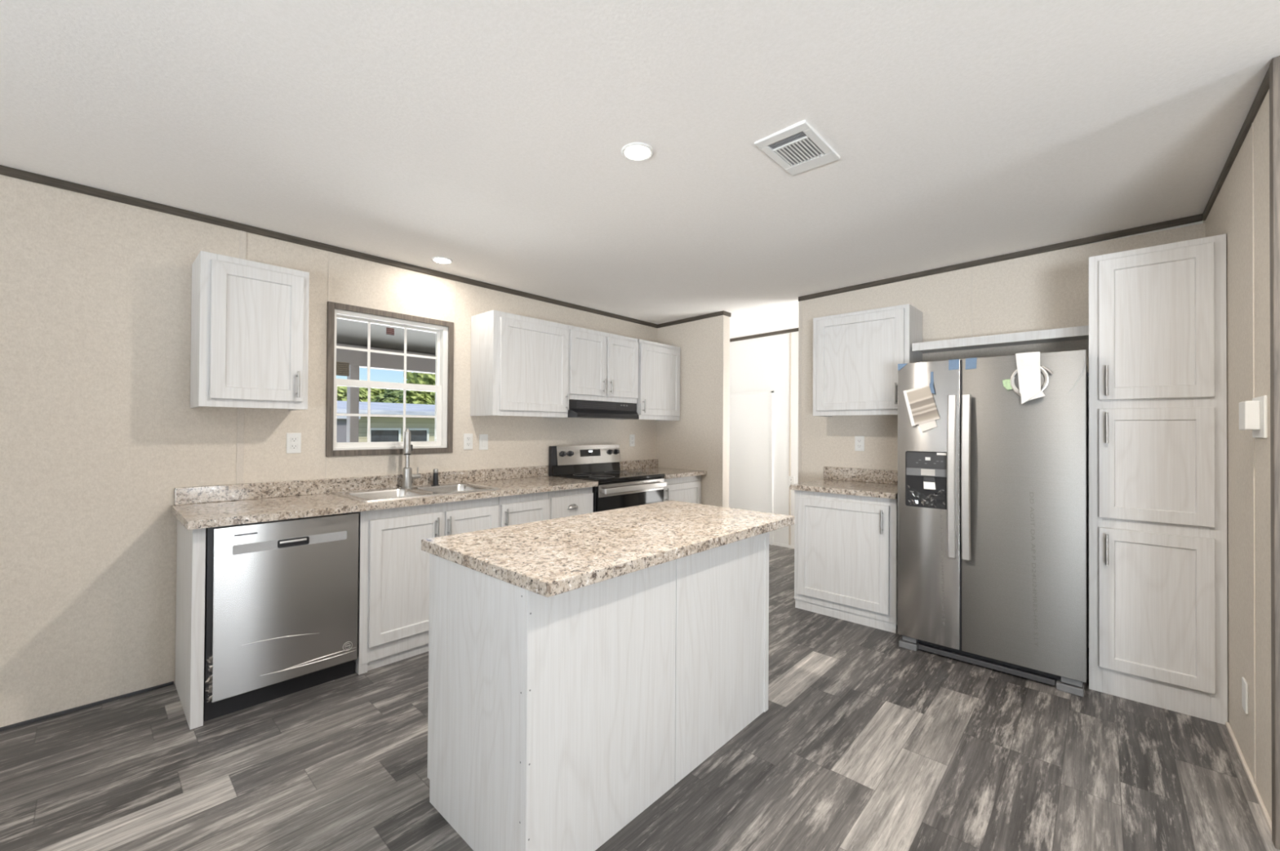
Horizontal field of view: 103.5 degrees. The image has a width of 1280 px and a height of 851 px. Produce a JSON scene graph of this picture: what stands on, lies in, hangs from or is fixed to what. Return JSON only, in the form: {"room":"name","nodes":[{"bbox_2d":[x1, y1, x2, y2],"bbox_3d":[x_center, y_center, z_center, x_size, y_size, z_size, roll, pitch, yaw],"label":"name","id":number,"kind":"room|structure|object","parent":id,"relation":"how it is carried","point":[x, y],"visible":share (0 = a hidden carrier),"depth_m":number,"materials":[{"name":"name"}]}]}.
{"room":"kitchen","nodes":[
{"label":"kitchen","id":0,"kind":"room"},
{"bbox_2d":[0,174,657,727],"bbox_3d":[-2.592,0.096,2.275,0.120,2.357,8.248,0,-1,43],"label":"wall","id":1,"kind":"structure","parent":0,"point":[100,430],"depth_m":2.37,"materials":[{"name":"beige paint"}]},
{"bbox_2d":[0,681,173,731],"bbox_3d":[-3.822,1.248,0.838,0.010,0.014,4.490,0,-1,43],"label":"baseboard","id":2,"kind":"structure","parent":1,"relation":"attached to","point":[43,717],"depth_m":2.27,"materials":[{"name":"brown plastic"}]},
{"bbox_2d":[235,230,246,484],"bbox_3d":[-2.126,-0.365,2.691,0.004,1.348,0.030,0,-1,43],"label":"trim","id":3,"kind":"structure","parent":1,"relation":"attached to","point":[242,235],"depth_m":2.69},
{"bbox_2d":[190,250,309,410],"bbox_3d":[-1.985,-0.448,2.581,0.356,0.723,0.435,0,-1,43],"label":"upper cabinet","id":4,"kind":"object","parent":1,"relation":"attached to","point":[250,319],"visible":1,"depth_m":2.47,"materials":[{"name":"white laminate"}]},
{"bbox_2d":[286,433,301,453],"bbox_3d":[-1.964,0.100,2.863,0.009,0.115,0.070,0,-1,43],"label":"wall outlet","id":5,"kind":"object","parent":1,"relation":"attached to","point":[293,440],"visible":1,"depth_m":2.86,"materials":[{"name":"white plastic"}]},
{"bbox_2d":[290,444,297,449],"bbox_3d":[-1.963,0.120,2.861,0.004,0.028,0.033,0,-1,43],"label":"receptacle","id":6,"kind":"object","parent":5,"relation":"attached to","point":[293,446],"depth_m":2.86,"materials":[{"name":"grey plastic"}]},
{"bbox_2d":[290,437,297,442],"bbox_3d":[-1.963,0.080,2.861,0.004,0.028,0.033,0,-1,43],"label":"receptacle","id":7,"kind":"object","parent":5,"relation":"attached to","point":[292,439],"depth_m":2.86,"materials":[{"name":"grey plastic"}]},
{"bbox_2d":[327,251,329,301],"bbox_3d":[-1.849,-0.885,2.995,0.002,0.300,0.006,0,-1,43],"label":"trim","id":8,"kind":"structure","parent":1,"relation":"attached to","point":[328,251],"depth_m":2.99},
{"bbox_2d":[0,164,657,328],"bbox_3d":[-2.574,-1.064,2.199,0.012,0.036,8.136,0,-1,43],"label":"trim","id":9,"kind":"structure","parent":1,"relation":"attached to","point":[4,171],"depth_m":2.75,"materials":[{"name":"brown wood"}]},
{"bbox_2d":[174,466,547,505],"bbox_3d":[-1.530,0.362,3.325,0.020,0.085,2.268,0,-1,43],"label":"backsplash","id":10,"kind":"structure","parent":1,"relation":"attached to","point":[221,493],"depth_m":2.98,"materials":[{"name":"stone"}]},
{"bbox_2d":[325,301,453,457],"bbox_3d":[-1.627,-0.272,3.309,0.124,0.919,0.786,0,-1,43],"label":"window","id":11,"kind":"structure","parent":1,"relation":"in","point":[444,331],"depth_m":3.29,"materials":[{"name":"white plastic"}]},
{"bbox_2d":[336,361,349,376],"bbox_3d":[-1.838,-0.348,3.107,0.002,0.084,0.084,0,-1,43],"label":"label","id":12,"kind":"object","parent":11,"relation":"attached to","point":[342,368],"visible":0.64,"depth_m":3.11,"materials":[{"name":"beige paper"}]},
{"bbox_2d":[386,327,394,335],"bbox_3d":[-1.643,-0.620,3.319,0.002,0.045,0.050,0,-1,43],"label":"label","id":13,"kind":"object","parent":11,"relation":"attached to","point":[388,331],"visible":1,"depth_m":3.32,"materials":[{"name":"red paper"}]},
{"bbox_2d":[455,280,456,323],"bbox_3d":[-1.309,-0.877,3.583,0.002,0.300,0.006,0,-1,43],"label":"trim","id":14,"kind":"structure","parent":1,"relation":"attached to","point":[455,281],"depth_m":3.58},
{"bbox_2d":[463,433,472,449],"bbox_3d":[-1.242,0.116,3.649,0.009,0.115,0.070,0,-1,43],"label":"wall outlet","id":15,"kind":"object","parent":1,"relation":"attached to","point":[468,437],"visible":1,"depth_m":3.65,"materials":[{"name":"white plastic"}]},
{"bbox_2d":[466,436,471,440],"bbox_3d":[-1.240,0.096,3.648,0.004,0.028,0.033,0,-1,43],"label":"receptacle","id":16,"kind":"object","parent":15,"relation":"attached to","point":[468,438],"depth_m":3.65,"materials":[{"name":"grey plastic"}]},
{"bbox_2d":[466,442,471,446],"bbox_3d":[-1.240,0.136,3.648,0.004,0.028,0.033,0,-1,43],"label":"receptacle","id":17,"kind":"object","parent":15,"relation":"attached to","point":[468,444],"depth_m":3.65,"materials":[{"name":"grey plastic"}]},
{"bbox_2d":[479,434,488,449],"bbox_3d":[-1.159,0.123,3.740,0.009,0.115,0.070,0,-1,43],"label":"light switch","id":18,"kind":"object","parent":1,"relation":"attached to","point":[483,438],"visible":1,"depth_m":3.73,"materials":[{"name":"white plastic"}]},
{"bbox_2d":[470,310,568,417],"bbox_3d":[-0.877,-0.428,3.787,0.356,0.725,0.659,0,-1,43],"label":"upper cabinet","id":19,"kind":"object","parent":1,"relation":"attached to","point":[519,364],"visible":1,"depth_m":3.62,"materials":[{"name":"white laminate"}]},
{"bbox_2d":[568,324,638,404],"bbox_3d":[-0.383,-0.493,4.325,0.356,0.581,0.793,0,-1,43],"label":"upper cabinet","id":20,"kind":"object","parent":1,"relation":"attached to","point":[603,366],"visible":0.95,"depth_m":4.18,"materials":[{"name":"white laminate"}]},
{"bbox_2d":[567,400,639,419],"bbox_3d":[-0.377,-0.130,4.330,0.356,0.141,0.814,0,-1,43],"label":"range hood","id":21,"kind":"object","parent":20,"relation":"attached to","point":[577,408],"visible":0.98,"depth_m":4.20,"materials":[{"name":"black metal"}]},
{"bbox_2d":[629,435,635,446],"bbox_3d":[-0.075,0.146,4.921,0.009,0.115,0.070,0,-1,43],"label":"wall outlet","id":22,"kind":"object","parent":1,"relation":"attached to","point":[632,437],"visible":1,"depth_m":4.92,"materials":[{"name":"white plastic"}]},
{"bbox_2d":[619,459,657,470],"bbox_3d":[-0.026,0.385,4.962,0.020,0.085,0.610,0,-1,43],"label":"backsplash","id":23,"kind":"structure","parent":1,"relation":"attached to","point":[646,464],"depth_m":4.96,"materials":[{"name":"stone"}]},
{"bbox_2d":[615,339,679,421],"bbox_3d":[0.104,-0.415,4.855,0.356,0.726,0.599,0,-1,43],"label":"upper cabinet","id":24,"kind":"object","parent":1,"relation":"attached to","point":[659,364],"visible":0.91,"depth_m":4.73,"materials":[{"name":"white laminate"}]},
{"bbox_2d":[0,0,1279,338],"bbox_3d":[0.079,-1.147,0.826,9.600,0.228,9.900,0,-1,43],"label":"ceiling","id":25,"kind":"structure","parent":0,"point":[488,137],"depth_m":1.85,"materials":[{"name":"white paint"}]},
{"bbox_2d":[431,256,453,264],"bbox_3d":[-1.280,-1.068,3.264,0.132,0.008,0.132,0,-1,43],"label":"recessed light","id":26,"kind":"object","parent":25,"relation":"in","point":[443,260],"visible":1,"depth_m":3.25,"materials":[{"name":"white plastic"}]},
{"bbox_2d":[433,257,450,263],"bbox_3d":[-1.280,-1.067,3.264,0.101,0.006,0.101,0,-1,43],"label":"diffuser","id":27,"kind":"object","parent":26,"relation":"attached to","point":[439,260],"depth_m":3.25,"materials":[{"name":"white"}]},
{"bbox_2d":[621,142,653,161],"bbox_3d":[-0.010,-1.109,2.048,0.132,0.008,0.132,0,-1,43],"label":"recessed light","id":28,"kind":"object","parent":25,"relation":"in","point":[635,152],"visible":1,"depth_m":2.04,"materials":[{"name":"white plastic"}]},
{"bbox_2d":[625,146,649,159],"bbox_3d":[-0.010,-1.108,2.048,0.101,0.006,0.101,0,-1,43],"label":"diffuser","id":29,"kind":"object","parent":28,"relation":"attached to","point":[632,153],"depth_m":2.04,"materials":[{"name":"white plastic"}]},
{"bbox_2d":[754,120,839,175],"bbox_3d":[0.641,-1.115,2.043,0.212,0.013,0.335,0,-1,43],"label":"ceiling vent","id":30,"kind":"object","parent":25,"relation":"in","point":[798,148],"visible":1,"depth_m":2.03,"materials":[{"name":"white plastic"}]},
{"bbox_2d":[0,544,1279,850],"bbox_3d":[0.063,1.310,0.807,9.600,0.060,9.900,0,-1,43],"label":"floor","id":31,"kind":"structure","parent":0,"point":[864,741],"depth_m":1.89,"materials":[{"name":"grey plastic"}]},
{"bbox_2d":[174,519,205,729],"bbox_3d":[-2.075,0.854,2.322,0.554,0.849,0.043,0,-1,43],"label":"end panel","id":32,"kind":"object","parent":31,"relation":"on","point":[191,544],"visible":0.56,"depth_m":2.15,"materials":[{"name":"white laminate"}]},
{"bbox_2d":[203,511,359,721],"bbox_3d":[-1.833,0.858,2.538,0.542,0.846,0.603,0,-1,43],"label":"dishwasher","id":33,"kind":"object","parent":31,"relation":"on","point":[282,596],"visible":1,"depth_m":2.34,"materials":[{"name":"silver metal"}]},
{"bbox_2d":[355,497,498,675],"bbox_3d":[-1.355,0.864,3.066,0.608,0.849,0.808,0,-1,43],"label":"base cabinet","id":34,"kind":"object","parent":31,"relation":"on","point":[393,611],"visible":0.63,"depth_m":2.74,"materials":[{"name":"white laminate"}]},
{"bbox_2d":[171,466,598,529],"bbox_3d":[-1.311,0.379,3.116,0.626,0.120,2.280,0,-1,43],"label":"countertop","id":35,"kind":"structure","parent":34,"relation":"on","point":[194,508],"depth_m":2.75,"materials":[{"name":"stone"}]},
{"bbox_2d":[401,428,421,488],"bbox_3d":[-1.476,0.208,3.211,0.102,0.384,0.195,0,0,-3],"label":"faucet","id":36,"kind":"object","parent":35,"relation":"on","point":[407,477],"visible":1,"depth_m":3.21,"materials":[{"name":"silver metal"}]},
{"bbox_2d":[332,482,500,502],"bbox_3d":[-1.350,0.483,3.098,0.498,0.172,0.831,0,-1,43],"label":"sink","id":37,"kind":"object","parent":35,"relation":"in","point":[376,495],"visible":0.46,"depth_m":3.12,"materials":[{"name":"metal"}]},
{"bbox_2d":[431,468,439,486],"bbox_3d":[-1.365,0.346,3.370,0.053,0.112,0.053,0,-1,43],"label":"sprayer","id":38,"kind":"object","parent":37,"relation":"on","point":[435,478],"visible":1,"depth_m":3.36,"materials":[{"name":"black plastic"}]},
{"bbox_2d":[498,491,549,527],"bbox_3d":[-0.949,0.870,3.508,0.608,0.849,0.385,0,-1,43],"label":"base cabinet","id":39,"kind":"object","parent":31,"relation":"on","point":[517,509],"visible":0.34,"depth_m":3.32,"materials":[{"name":"white laminate"}]},
{"bbox_2d":[548,487,593,519],"bbox_3d":[-0.683,0.874,3.805,0.598,0.849,0.404,0,-1,43],"label":"base cabinet","id":40,"kind":"object","parent":31,"relation":"on","point":[572,502],"visible":0.23,"depth_m":3.61,"materials":[{"name":"white laminate"}]},
{"bbox_2d":[427,532,768,850],"bbox_3d":[-0.089,0.867,2.036,0.637,0.844,1.310,0,-1,43],"label":"kitchen island","id":41,"kind":"object","parent":31,"relation":"on","point":[556,722],"visible":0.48,"depth_m":1.58,"materials":[{"name":"white laminate"}]},
{"bbox_2d":[421,500,795,597],"bbox_3d":[-0.030,0.425,2.034,0.724,0.038,1.392,0,-1,43],"label":"island countertop","id":42,"kind":"structure","parent":41,"relation":"on","point":[551,557],"depth_m":1.75,"materials":[{"name":"stone"}]},
{"bbox_2d":[548,444,666,512],"bbox_3d":[-0.255,0.738,4.220,0.640,1.133,0.778,0,-1,43],"label":"range","id":43,"kind":"object","parent":31,"relation":"on","point":[617,488],"visible":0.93,"depth_m":4.17,"materials":[{"name":"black metal"}]},
{"bbox_2d":[553,470,664,484],"bbox_3d":[-0.245,0.422,4.216,0.535,0.029,0.777,0,-1,43],"label":"cooktop","id":44,"kind":"object","parent":43,"relation":"in","point":[603,477],"depth_m":4.14,"materials":[{"name":"black glass"}]},
{"bbox_2d":[663,475,701,504],"bbox_3d":[0.195,0.887,4.754,0.608,0.849,0.598,0,-1,43],"label":"base cabinet","id":45,"kind":"object","parent":31,"relation":"on","point":[686,489],"visible":0.18,"depth_m":4.60,"materials":[{"name":"white laminate"}]},
{"bbox_2d":[619,459,706,479],"bbox_3d":[0.197,0.402,4.757,0.626,0.120,0.610,0,-1,43],"label":"countertop","id":46,"kind":"structure","parent":45,"relation":"on","point":[646,465],"depth_m":4.82,"materials":[{"name":"stone"}]},
{"bbox_2d":[794,490,897,633],"bbox_3d":[1.533,0.887,3.586,0.679,0.849,0.618,0,-1,43],"label":"base cabinet","id":47,"kind":"object","parent":31,"relation":"on","point":[846,545],"visible":0.73,"depth_m":3.37,"materials":[{"name":"white laminate"}]},
{"bbox_2d":[790,466,897,499],"bbox_3d":[1.537,0.394,3.597,0.702,0.135,0.610,0,-1,43],"label":"countertop","id":48,"kind":"structure","parent":47,"relation":"on","point":[877,483],"depth_m":3.69,"materials":[{"name":"stone"}]},
{"bbox_2d":[897,350,1087,697],"bbox_3d":[2.050,0.473,2.938,0.836,1.672,0.770,0,-1,43],"label":"refrigerator","id":49,"kind":"object","parent":31,"relation":"on","point":[992,518],"visible":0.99,"depth_m":2.65,"materials":[{"name":"grey metal"}]},
{"bbox_2d":[897,363,907,370],"bbox_3d":[1.547,-0.345,2.969,0.053,0.039,0.001,0,-1,43],"label":"tape","id":50,"kind":"object","parent":49,"relation":"attached to","point":[900,366],"visible":1,"depth_m":2.98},
{"bbox_2d":[902,384,940,431],"bbox_3d":[1.613,-0.099,2.893,0.188,0.270,0.016,0,-1,43],"label":"user manual","id":51,"kind":"object","parent":49,"relation":"attached to","point":[922,411],"visible":1,"depth_m":2.88,"materials":[{"name":"white paper"}]},
{"bbox_2d":[906,467,946,477],"bbox_3d":[1.631,0.267,2.874,0.204,0.042,0.013,0,-1,43],"label":"control panel","id":52,"kind":"object","parent":49,"relation":"attached to","point":[910,472],"depth_m":2.87,"materials":[{"name":"plastic"}]},
{"bbox_2d":[929,372,934,393],"bbox_3d":[1.656,-0.243,2.855,0.028,0.126,0.018,0,-1,43],"label":"tape","id":53,"kind":"object","parent":49,"relation":"attached to","point":[931,387],"visible":1,"depth_m":2.86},
{"bbox_2d":[948,359,959,370],"bbox_3d":[1.738,-0.337,2.793,0.051,0.057,0.001,0,-1,43],"label":"tape","id":54,"kind":"object","parent":49,"relation":"attached to","point":[953,364],"visible":1,"depth_m":2.79,"materials":[{"name":"blue plastic"}]},
{"bbox_2d":[964,357,977,369],"bbox_3d":[1.797,-0.336,2.739,0.053,0.061,0.001,0,-1,43],"label":"tape","id":55,"kind":"object","parent":49,"relation":"attached to","point":[971,363],"visible":1,"depth_m":2.74,"materials":[{"name":"blue plastic"}]},
{"bbox_2d":[1002,378,1013,391],"bbox_3d":[1.914,-0.212,2.620,0.054,0.060,0.013,0,-1,43],"label":"packet","id":56,"kind":"object","parent":49,"relation":"attached to","point":[1006,384],"visible":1,"depth_m":2.62,"materials":[{"name":"green plastic"}]},
{"bbox_2d":[1015,351,1044,404],"bbox_3d":[1.962,-0.238,2.536,0.120,0.261,0.024,0,-1,43],"label":"paper sleeve","id":57,"kind":"object","parent":49,"relation":"hanging from","point":[1028,364],"visible":1,"depth_m":2.54,"materials":[{"name":"white paper"}]},
{"bbox_2d":[1009,365,1053,396],"bbox_3d":[1.979,-0.228,2.551,0.175,0.164,0.020,0,-1,44],"label":"hose","id":58,"kind":"object","parent":49,"relation":"attached to","point":[1042,369],"visible":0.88,"depth_m":2.52,"materials":[{"name":"plastic"}]},
{"bbox_2d":[1088,234,1227,724],"bbox_3d":[2.596,0.236,2.571,0.452,2.149,0.688,0,-1,43],"label":"pantry cabinet","id":59,"kind":"object","parent":31,"relation":"on","point":[1158,584],"visible":0.98,"depth_m":2.34,"materials":[{"name":"white laminate"}]},
{"bbox_2d":[657,315,728,506],"bbox_3d":[0.503,0.137,4.966,0.799,2.358,0.103,0,-1,43],"label":"wall partition","id":60,"kind":"structure","parent":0,"point":[694,442],"depth_m":4.84,"materials":[{"name":"beige paint"}]},
{"bbox_2d":[657,311,724,328],"bbox_3d":[0.476,-1.032,4.929,0.811,0.054,0.012,0,-1,43],"label":"trim","id":61,"kind":"structure","parent":60,"relation":"attached to","point":[722,313],"depth_m":4.90,"materials":[{"name":"brown wood"}]},
{"bbox_2d":[722,316,729,507],"bbox_3d":[0.799,0.155,4.694,0.005,2.320,0.109,0,-1,43],"label":"trim","id":62,"kind":"structure","parent":60,"relation":"attached to","point":[726,360],"depth_m":4.69,"materials":[{"name":"beige wood"}]},
{"bbox_2d":[724,311,731,317],"bbox_3d":[0.814,-1.041,4.706,0.012,0.036,0.115,0,-1,43],"label":"trim","id":63,"kind":"structure","parent":60,"relation":"attached to","point":[726,313],"depth_m":4.70,"materials":[{"name":"wood"}]},
{"bbox_2d":[729,331,798,546],"bbox_3d":[1.228,0.123,5.921,4.400,2.410,0.100,0,-1,43],"label":"wall","id":64,"kind":"structure","parent":0,"point":[762,364],"depth_m":5.58,"materials":[{"name":"beige paint"}]},
{"bbox_2d":[728,391,773,545],"bbox_3d":[1.156,0.472,5.894,0.870,1.710,0.030,0,-1,43],"label":"door","id":65,"kind":"structure","parent":64,"relation":"in","point":[751,415],"depth_m":5.77,"materials":[{"name":"white wood"}]},
{"bbox_2d":[729,328,798,342],"bbox_3d":[1.235,-1.018,5.855,4.300,0.133,0.012,0,-1,43],"label":"trim","id":66,"kind":"structure","parent":64,"relation":"attached to","point":[794,330],"depth_m":5.69,"materials":[{"name":"wood"}]},
{"bbox_2d":[768,542,794,548],"bbox_3d":[1.221,1.312,5.838,4.300,0.030,0.008,0,-1,43],"label":"baseboard","id":67,"kind":"structure","parent":64,"relation":"attached to","point":[774,544],"depth_m":5.51,"materials":[{"name":"white wood"}]},
{"bbox_2d":[788,332,791,545],"bbox_3d":[1.631,0.152,5.480,0.022,2.350,0.005,0,-1,43],"label":"trim","id":68,"kind":"structure","parent":64,"relation":"attached to","point":[790,333],"depth_m":5.48,"materials":[{"name":"white wood"}]},
{"bbox_2d":[787,475,794,486],"bbox_3d":[1.638,0.607,5.464,0.070,0.115,0.009,0,-1,43],"label":"wall outlet","id":69,"kind":"object","parent":64,"relation":"attached to","point":[791,479],"visible":0.93,"depth_m":5.46,"materials":[{"name":"white plastic"}]},
{"bbox_2d":[799,222,1205,648],"bbox_3d":[2.196,0.119,3.481,2.278,2.391,0.100,0,-1,43],"label":"wall","id":70,"kind":"structure","parent":0,"point":[1050,290],"depth_m":3.43,"materials":[{"name":"beige paint"}]},
{"bbox_2d":[798,301,801,483],"bbox_3d":[1.332,0.140,4.203,0.028,2.350,0.004,0,-1,43],"label":"trim","id":71,"kind":"structure","parent":70,"relation":"attached to","point":[799,303],"depth_m":4.21,"materials":[{"name":"beige wood"}]},
{"bbox_2d":[854,435,864,451],"bbox_3d":[1.686,0.139,3.875,0.070,0.115,0.009,0,-1,43],"label":"wall outlet","id":72,"kind":"object","parent":70,"relation":"attached to","point":[859,440],"visible":1,"depth_m":3.87,"materials":[{"name":"white plastic"}]},
{"bbox_2d":[823,466,897,484],"bbox_3d":[1.737,0.379,3.814,0.702,0.100,0.020,0,-1,43],"label":"backsplash","id":73,"kind":"structure","parent":70,"relation":"attached to","point":[864,475],"depth_m":3.84,"materials":[{"name":"stone"}]},
{"bbox_2d":[813,303,922,417],"bbox_3d":[1.636,-0.439,3.668,0.660,0.736,0.386,0,-1,43],"label":"upper cabinet","id":74,"kind":"object","parent":70,"relation":"attached to","point":[857,356],"visible":0.81,"depth_m":3.54,"materials":[{"name":"white laminate"}]},
{"bbox_2d":[971,268,972,337],"bbox_3d":[2.232,-0.801,3.391,0.006,0.510,0.002,0,-1,43],"label":"trim","id":75,"kind":"structure","parent":70,"relation":"attached to","point":[971,268],"depth_m":3.39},
{"bbox_2d":[911,325,1088,353],"bbox_3d":[2.236,-0.519,3.168,0.878,0.053,0.313,0,-1,43],"label":"wall shelf","id":76,"kind":"object","parent":70,"relation":"attached to","point":[1077,333],"visible":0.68,"depth_m":3.06,"materials":[{"name":"white laminate"}]},
{"bbox_2d":[798,213,1202,301],"bbox_3d":[2.161,-1.083,3.453,2.266,0.087,0.012,0,-1,43],"label":"trim","id":77,"kind":"structure","parent":70,"relation":"attached to","point":[1197,218],"depth_m":3.20,"materials":[{"name":"brown wood"}]},
{"bbox_2d":[1202,88,1271,821],"bbox_3d":[2.561,0.088,2.121,0.100,2.437,1.610,0,-1,43],"label":"wall","id":78,"kind":"structure","parent":0,"point":[1230,214],"depth_m":1.89,"materials":[{"name":"beige paint"}]},
{"bbox_2d":[1202,66,1269,221],"bbox_3d":[2.494,-1.117,2.131,0.012,0.036,1.510,0,-1,43],"label":"trim","id":79,"kind":"structure","parent":78,"relation":"attached to","point":[1264,86],"depth_m":1.96,"materials":[{"name":"brown wood"}]},
{"bbox_2d":[1241,677,1248,714],"bbox_3d":[2.311,1.031,1.927,0.007,0.115,0.075,0,-1,43],"label":"blank plate","id":80,"kind":"object","parent":78,"relation":"attached to","point":[1244,684],"visible":1,"depth_m":1.92,"materials":[{"name":"white plastic"}]},
{"bbox_2d":[1225,722,1271,835],"bbox_3d":[2.271,1.295,1.885,0.010,0.016,0.846,0,-1,43],"label":"baseboard","id":81,"kind":"structure","parent":78,"relation":"attached to","point":[1267,818],"depth_m":1.83,"materials":[{"name":"beige wood"}]},
{"bbox_2d":[1251,122,1255,784],"bbox_3d":[2.219,0.102,1.824,0.003,2.400,0.014,0,-1,43],"label":"trim","id":82,"kind":"structure","parent":78,"relation":"attached to","point":[1252,124],"depth_m":1.82,"materials":[{"name":"beige wood"}]},
{"bbox_2d":[1239,395,1267,438],"bbox_3d":[2.127,-0.028,1.754,0.042,0.142,0.180,0,-1,43],"label":"thermostat","id":83,"kind":"object","parent":78,"relation":"attached to","point":[1253,415],"visible":1,"depth_m":1.72,"materials":[{"name":"white plastic"}]},
{"bbox_2d":[1269,56,1279,849],"bbox_3d":[2.017,0.078,1.531,0.124,2.440,0.044,0,-1,43],"label":"trim","id":84,"kind":"structure","parent":78,"relation":"attached to","point":[1274,66],"depth_m":1.56,"materials":[{"name":"brown wood"}]},
{"label":"outside","id":85,"kind":"structure","parent":0,"visible":0},
{"bbox_3d":[-24.146,2.400,35.717,76.112,0.200,100.000,0,-1,43],"label":"ground","id":86,"kind":"structure","parent":85,"visible":0},
{"bbox_2d":[336,416,360,442],"bbox_3d":[-6.399,0.995,9.257,0.950,2.420,2.000,0,-1,43],"label":"shed","id":87,"kind":"object","parent":86,"relation":"on","point":[341,431],"visible":0.11,"depth_m":9.53,"materials":[{"name":"white metal"}]},
{"bbox_2d":[337,386,367,402],"bbox_3d":[-10.608,0.459,17.097,2.821,3.599,2.512,0,-1,40],"label":"tree","id":88,"kind":"object","parent":86,"relation":"on","point":[340,388],"visible":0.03,"depth_m":16.73,"materials":[{"name":"green plant"}]},
{"bbox_2d":[337,387,395,402],"bbox_3d":[-14.482,0.080,26.500,3.803,4.455,3.681,1,-1,-36],"label":"tree","id":89,"kind":"object","parent":86,"relation":"on","point":[374,392],"visible":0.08,"depth_m":25.88,"materials":[{"name":"green plant"}]},
{"bbox_2d":[336,318,435,442],"bbox_3d":[-2.291,0.464,4.474,2.372,3.460,11.500,0,-1,43],"label":"porch","id":90,"kind":"object","parent":86,"relation":"on","point":[351,334],"visible":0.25,"depth_m":5.21,"materials":[{"name":"grey paint"}]},
{"bbox_2d":[337,400,435,442],"bbox_3d":[-6.788,0.817,13.011,4.400,2.830,18.600,0,-1,43],"label":"house","id":91,"kind":"structure","parent":86,"relation":"on","point":[383,429],"depth_m":11.61,"materials":[{"name":"beige"}]},
{"bbox_2d":[371,389,409,403],"bbox_3d":[-10.676,0.142,22.990,3.085,4.325,3.582,0,-1,43],"label":"tree","id":92,"kind":"object","parent":86,"relation":"on","point":[390,395],"visible":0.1,"depth_m":21.47,"materials":[{"name":"green plant"}]},
{"bbox_2d":[392,371,435,404],"bbox_3d":[-7.630,-0.015,18.946,3.192,4.614,3.478,0,-1,43],"label":"tree","id":93,"kind":"object","parent":86,"relation":"on","point":[424,397],"visible":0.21,"depth_m":18.12,"materials":[{"name":"green plant"}]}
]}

